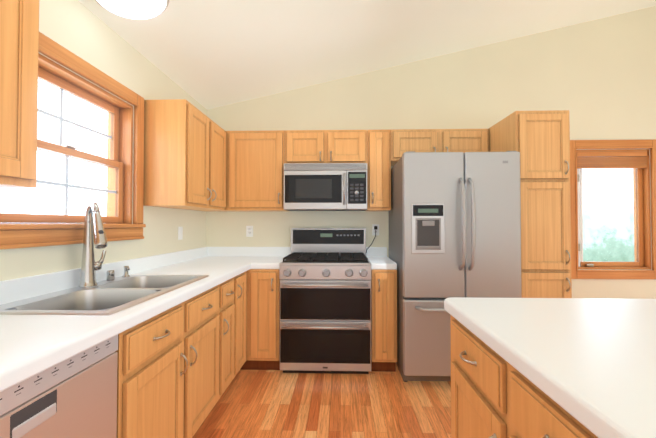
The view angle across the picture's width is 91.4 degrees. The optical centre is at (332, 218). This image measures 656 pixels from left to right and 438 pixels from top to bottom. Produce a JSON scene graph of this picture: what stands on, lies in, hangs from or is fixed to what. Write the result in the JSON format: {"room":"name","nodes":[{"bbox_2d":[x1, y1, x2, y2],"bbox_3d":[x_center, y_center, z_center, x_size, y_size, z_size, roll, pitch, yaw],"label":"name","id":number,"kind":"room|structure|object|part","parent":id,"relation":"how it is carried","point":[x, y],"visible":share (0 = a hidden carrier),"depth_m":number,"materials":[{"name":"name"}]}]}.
{"room":"kitchen","nodes":[
{"label":"kitchen","id":0,"kind":"room"},
{"bbox_2d":[0,0,206,280],"bbox_3d":[-1.480,-0.019,0.376,0.160,2.540,6.240,0,-1,2],"label":"wall","id":1,"kind":"structure","parent":0,"point":[79,29],"depth_m":1.96,"materials":[{"name":"paint"}]},
{"bbox_2d":[0,0,38,187],"bbox_3d":[-1.224,-0.493,0.722,0.325,0.750,0.889,0,-1,2],"label":"upper cabinet","id":2,"kind":"object","parent":1,"relation":"attached to","point":[19,19],"depth_m":1.08,"materials":[{"name":"brown wood"}]},
{"bbox_2d":[0,32,145,249],"bbox_3d":[-1.423,-0.362,1.721,0.194,0.989,1.084,0,-1,2],"label":"window","id":3,"kind":"structure","parent":1,"relation":"in","point":[13,236],"depth_m":1.83,"materials":[{"name":"brown wood"}]},
{"bbox_3d":[-1.435,-0.362,1.721,0.070,0.770,0.840,0,-1,2],"label":"window sash","id":4,"kind":"part","parent":3,"relation":"part of","materials":[{"name":"brown wood"}]},
{"bbox_2d":[0,247,207,285],"bbox_3d":[-1.366,0.300,1.067,0.020,0.095,4.516,0,-1,2],"label":"backsplash","id":5,"kind":"structure","parent":1,"relation":"attached to","point":[180,256],"depth_m":2.37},
{"bbox_2d":[178,227,182,239],"bbox_3d":[-1.323,0.126,2.791,0.010,0.114,0.070,0,-1,2],"label":"outlet","id":6,"kind":"object","parent":1,"relation":"attached to","point":[180,233],"visible":1,"depth_m":2.78,"materials":[{"name":"white plastic"}]},
{"bbox_2d":[143,99,223,210],"bbox_3d":[-1.168,-0.461,2.642,0.325,0.750,0.767,0,-1,2],"label":"upper cabinet","id":7,"kind":"object","parent":1,"relation":"attached to","point":[195,158],"depth_m":2.27,"materials":[{"name":"brown wood"}]},
{"bbox_2d":[193,364,450,437],"bbox_3d":[1.414,1.300,0.269,5.950,0.100,6.240,0,-1,2],"label":"floor","id":8,"kind":"structure","parent":0,"point":[281,404],"depth_m":2.17,"materials":[{"name":"brown wood"}]},
{"bbox_2d":[0,330,131,437],"bbox_3d":[-1.074,0.829,0.854,0.616,0.861,0.621,0,-1,2],"label":"base cabinet","id":9,"kind":"object","parent":8,"relation":"on","point":[87,396],"depth_m":0.97,"materials":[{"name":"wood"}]},
{"bbox_2d":[0,334,117,437],"bbox_3d":[-1.053,0.829,0.842,0.574,0.861,0.600,0,-1,2],"label":"dishwasher","id":10,"kind":"object","parent":9,"relation":"in","point":[75,397],"depth_m":0.94,"materials":[{"name":"grey metal"}]},
{"bbox_2d":[128,274,239,425],"bbox_3d":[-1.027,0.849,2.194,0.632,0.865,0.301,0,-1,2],"label":"base cabinet","id":11,"kind":"object","parent":8,"relation":"on","point":[169,345],"depth_m":1.65,"materials":[{"name":"brown wood"}]},
{"bbox_2d":[0,262,251,393],"bbox_3d":[-1.064,0.402,0.777,0.642,0.118,3.959,0,-1,2],"label":"countertop","id":12,"kind":"structure","parent":11,"relation":"on","point":[31,345],"depth_m":1.02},
{"bbox_2d":[72,202,107,273],"bbox_3d":[-1.204,0.131,1.632,0.224,0.438,0.210,0,-1,2],"label":"faucet","id":13,"kind":"object","parent":12,"relation":"on","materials":[{"name":"silver metal"}]},
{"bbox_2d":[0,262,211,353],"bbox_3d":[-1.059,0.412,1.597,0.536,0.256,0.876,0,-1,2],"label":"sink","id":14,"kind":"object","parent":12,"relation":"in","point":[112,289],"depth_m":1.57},
{"bbox_2d":[122,266,129,276],"bbox_3d":[-1.247,0.322,1.943,0.074,0.067,0.075,0,-1,2],"label":"soap dispenser","id":15,"kind":"object","parent":12,"relation":"on","point":[126,268],"depth_m":1.95,"materials":[{"name":"silver metal"}]},
{"bbox_2d":[240,270,247,369],"bbox_3d":[-1.017,0.854,2.511,0.632,0.865,0.335,0,-1,2],"label":"base cabinet","id":16,"kind":"object","parent":8,"relation":"on","point":[243,273],"depth_m":2.55,"materials":[{"name":"brown wood"}]},
{"bbox_2d":[260,266,279,369],"bbox_3d":[-0.551,0.862,2.969,0.234,0.865,0.646,0,-1,2],"label":"base cabinet","id":17,"kind":"object","parent":8,"relation":"on","point":[269,275],"depth_m":2.66,"materials":[{"name":"brown wood"}]},
{"bbox_2d":[188,254,288,265],"bbox_3d":[-0.875,0.405,3.031,0.887,0.050,0.557,0,-1,2],"label":"countertop","id":18,"kind":"structure","parent":17,"relation":"on","point":[256,259],"depth_m":3.04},
{"bbox_2d":[279,228,371,373],"bbox_3d":[-0.051,0.691,2.914,0.756,1.205,0.715,0,-1,2],"label":"stove","id":19,"kind":"object","parent":8,"relation":"on","point":[325,276],"visible":1,"depth_m":2.62,"materials":[{"name":"silver metal"}]},
{"bbox_2d":[368,258,396,371],"bbox_3d":[0.437,0.861,2.940,0.206,0.865,0.646,0,-1,2],"label":"base cabinet","id":20,"kind":"object","parent":8,"relation":"on","point":[384,275],"depth_m":2.63,"materials":[{"name":"brown wood"}]},
{"bbox_2d":[389,151,521,381],"bbox_3d":[0.986,0.392,2.770,0.872,1.798,0.917,0,-1,2],"label":"fridge","id":21,"kind":"object","parent":8,"relation":"on","point":[454,224],"visible":0.77,"depth_m":2.40,"materials":[{"name":"grey metal"}]},
{"bbox_2d":[444,309,603,437],"bbox_3d":[1.187,0.816,0.189,1.520,0.865,2.370,0,-1,2],"label":"kitchen island","id":22,"kind":"object","parent":8,"relation":"on","point":[491,398],"depth_m":0.96,"materials":[{"name":"brown wood"}]},
{"bbox_2d":[444,297,655,437],"bbox_3d":[1.214,0.353,0.196,1.526,0.050,2.430,0,-1,2],"label":"island countertop","id":23,"kind":"structure","parent":22,"relation":"on","point":[596,357],"depth_m":0.84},
{"bbox_2d":[489,110,571,297],"bbox_3d":[1.649,0.227,2.833,0.410,2.130,0.810,0,-1,2],"label":"pantry","id":24,"kind":"object","parent":8,"relation":"on","point":[539,141],"visible":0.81,"depth_m":2.48,"materials":[{"name":"brown wood"}]},
{"bbox_2d":[78,0,655,109],"bbox_3d":[1.414,-1.884,0.322,5.950,1.459,6.240,0,-1,2],"label":"ceiling","id":25,"kind":"structure","parent":0,"point":[209,54],"depth_m":2.61,"materials":[{"name":"paint"}]},
{"bbox_2d":[95,0,168,18],"bbox_3d":[-1.088,-1.201,1.725,0.372,0.127,0.376,0,-1,2],"label":"lamp","id":26,"kind":"object","parent":25,"relation":"attached to","point":[139,9],"visible":1,"depth_m":1.76,"materials":[{"name":"beige"}]},
{"bbox_2d":[206,6,655,298],"bbox_3d":[1.504,-0.664,3.341,5.630,3.929,0.160,0,-1,2],"label":"wall","id":27,"kind":"structure","parent":0,"point":[596,78],"depth_m":3.27,"materials":[{"name":"paint"}]},
{"bbox_2d":[246,226,252,236],"bbox_3d":[-0.858,0.130,3.313,0.070,0.114,0.008,0,-1,2],"label":"electrical outlet","id":28,"kind":"object","parent":27,"relation":"attached to","point":[249,231],"visible":1,"depth_m":3.31,"materials":[{"name":"white plastic"}]},
{"bbox_2d":[208,247,290,253],"bbox_3d":[-0.857,0.337,3.300,0.867,0.095,0.020,0,-1,2],"label":"backsplash","id":29,"kind":"structure","parent":27,"relation":"attached to","point":[211,250],"depth_m":3.29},
{"bbox_2d":[236,130,287,210],"bbox_3d":[-0.704,-0.453,3.157,0.519,0.750,0.325,0,-1,2],"label":"upper cabinet","id":30,"kind":"object","parent":27,"relation":"attached to","point":[259,154],"depth_m":3.00,"materials":[{"name":"brown wood"}]},
{"bbox_2d":[284,130,367,163],"bbox_3d":[-0.059,-0.665,3.142,0.768,0.325,0.325,0,-1,2],"label":"upper cabinet","id":31,"kind":"object","parent":27,"relation":"attached to","point":[300,146],"depth_m":2.99,"materials":[{"name":"brown wood"}]},
{"bbox_2d":[283,163,366,210],"bbox_3d":[-0.060,-0.291,3.077,0.762,0.419,0.441,0,-1,2],"label":"microwave","id":32,"kind":"object","parent":31,"relation":"attached to","point":[325,186],"visible":1,"depth_m":2.90,"materials":[{"name":"grey metal"}]},
{"bbox_2d":[366,224,378,252],"bbox_3d":[0.407,0.204,3.261,0.139,0.293,0.034,0,-1,2],"label":"electrical outlet","id":33,"kind":"object","parent":27,"relation":"attached to","point":[375,229],"visible":1,"depth_m":3.27,"materials":[{"name":"white plastic"}]},
{"bbox_2d":[365,130,391,210],"bbox_3d":[0.438,-0.453,3.124,0.219,0.750,0.325,0,-1,2],"label":"upper cabinet","id":34,"kind":"object","parent":27,"relation":"attached to","point":[379,164],"depth_m":2.97,"materials":[{"name":"brown wood"}]},
{"bbox_2d":[391,129,488,165],"bbox_3d":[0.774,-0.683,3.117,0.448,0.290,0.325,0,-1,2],"label":"upper cabinet","id":35,"kind":"object","parent":27,"relation":"attached to","point":[403,140],"depth_m":2.96,"materials":[{"name":"brown wood"}]},
{"bbox_2d":[444,129,488,152],"bbox_3d":[1.223,-0.684,3.104,0.450,0.290,0.325,0,-1,2],"label":"upper cabinet","id":36,"kind":"object","parent":27,"relation":"attached to","point":[455,140],"depth_m":2.95,"materials":[{"name":"brown wood"}]},
{"bbox_2d":[570,139,655,278],"bbox_3d":[2.815,-0.093,3.279,0.916,1.391,0.188,0,-1,2],"label":"window","id":37,"kind":"structure","parent":27,"relation":"in","point":[650,144],"depth_m":3.21,"materials":[{"name":"brown wood"}]},
{"bbox_3d":[2.814,-0.093,3.265,0.690,1.165,0.065,0,-1,2],"label":"window sash","id":38,"kind":"part","parent":37,"relation":"part of","materials":[{"name":"brown wood"}]},
{"bbox_2d":[577,151,648,168],"bbox_3d":[2.813,-0.594,3.243,0.722,0.166,0.045,0,-1,2],"label":"window blind","id":39,"kind":"object","parent":37,"relation":"attached to","point":[612,160],"visible":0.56,"depth_m":3.22,"materials":[{"name":"brown wood"}]},
{"label":"outside","id":40,"kind":"structure","parent":0,"visible":0},
{"bbox_2d":[0,79,107,215],"bbox_3d":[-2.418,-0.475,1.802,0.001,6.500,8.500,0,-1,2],"label":"window pane","id":41,"kind":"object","parent":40,"point":[97,175],"depth_m":2.85,"materials":[{"name":"clear glass"}]},
{"bbox_2d":[580,168,634,261],"bbox_3d":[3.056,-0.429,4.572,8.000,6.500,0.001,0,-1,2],"label":"window pane","id":42,"kind":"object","parent":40,"point":[601,221],"depth_m":4.54,"materials":[{"name":"clear glass"}]}
]}

